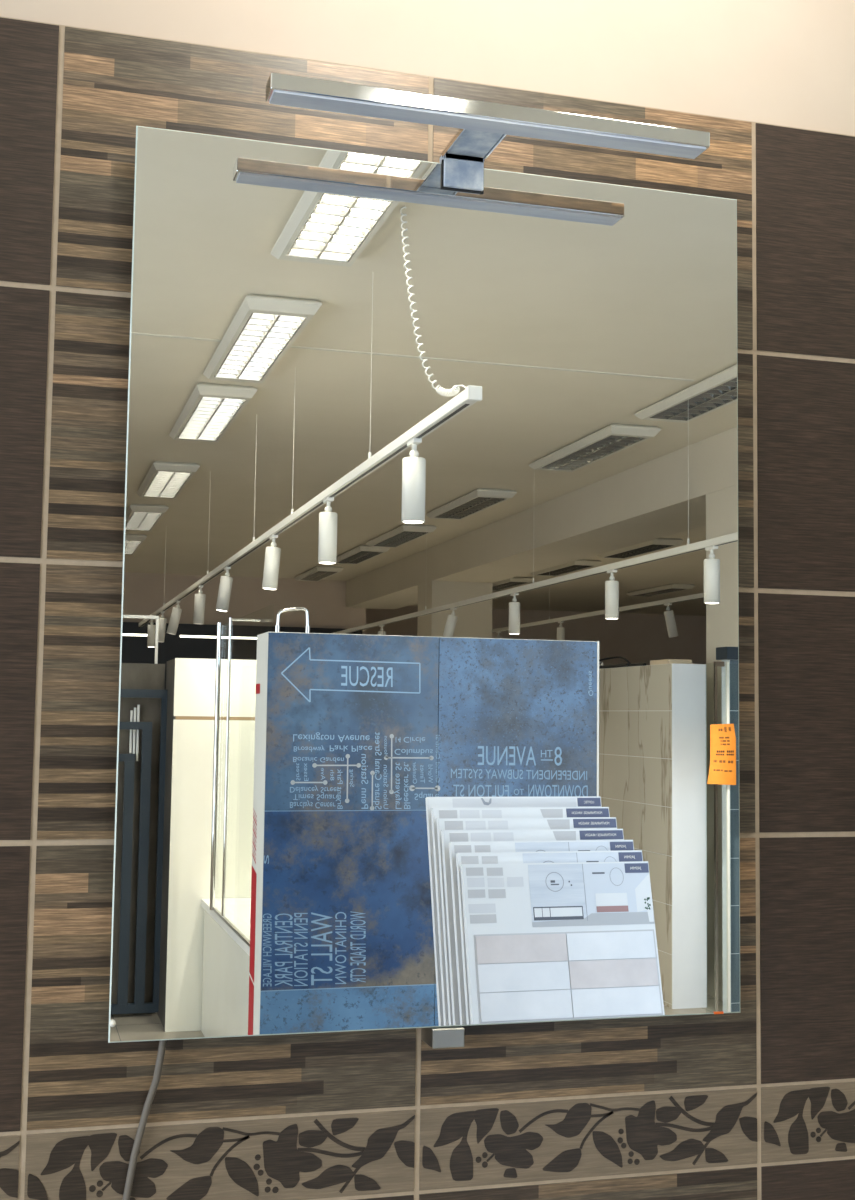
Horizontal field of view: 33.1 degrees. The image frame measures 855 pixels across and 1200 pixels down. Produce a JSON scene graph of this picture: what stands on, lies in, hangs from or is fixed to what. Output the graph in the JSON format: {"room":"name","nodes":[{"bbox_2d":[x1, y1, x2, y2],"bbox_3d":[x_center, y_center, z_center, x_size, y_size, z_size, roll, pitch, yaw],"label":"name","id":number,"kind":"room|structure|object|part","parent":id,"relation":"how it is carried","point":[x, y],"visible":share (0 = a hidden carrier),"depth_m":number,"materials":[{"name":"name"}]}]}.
{"room":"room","nodes":[
{"label":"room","id":0,"kind":"room"},
{"bbox_2d":[0,0,854,1199],"bbox_3d":[3.421,0.197,2.471,13.100,3.100,0.201,2,-5,-16],"label":"wall","id":1,"kind":"structure","parent":0,"point":[757,1102],"depth_m":1.40,"materials":[{"name":"brown tile"}]},
{"bbox_2d":[108,126,739,1048],"bbox_3d":[0.017,-0.004,1.385,0.612,0.844,0.040,2,-5,-16],"label":"wall mirror","id":2,"kind":"object","parent":1,"relation":"attached to","point":[428,699],"visible":1,"depth_m":1.36,"materials":[{"name":"silver mirror"}]},
{"bbox_2d":[122,1040,166,1199],"bbox_3d":[-0.258,0.721,1.260,0.047,0.760,0.012,1,-5,-5],"label":"power cable","id":3,"kind":"object","parent":2,"relation":"hanging from","point":[162,1043],"visible":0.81,"depth_m":1.28,"materials":[{"name":"grey plastic"}]},
{"bbox_2d":[265,73,709,192],"bbox_3d":[0.048,-0.424,1.359,0.418,0.042,0.125,2,-5,-16],"label":"lamp","id":4,"kind":"object","parent":2,"relation":"attached to","point":[483,125],"visible":1,"depth_m":1.31,"materials":[{"name":"silver metal"}]},
{"bbox_3d":[0.046,-0.438,1.370,0.042,0.006,0.093,2,-5,-16],"label":"arm","id":5,"kind":"part","parent":4,"relation":"part of","materials":[{"name":"silver metal"}]},
{"bbox_2d":[269,90,705,158],"bbox_3d":[0.062,-0.432,1.313,0.411,0.002,0.025,2,-5,-16],"label":"light","id":6,"kind":"object","parent":4,"relation":"attached to","point":[385,104],"depth_m":1.31,"materials":[{"name":"silver metal"}]}
]}

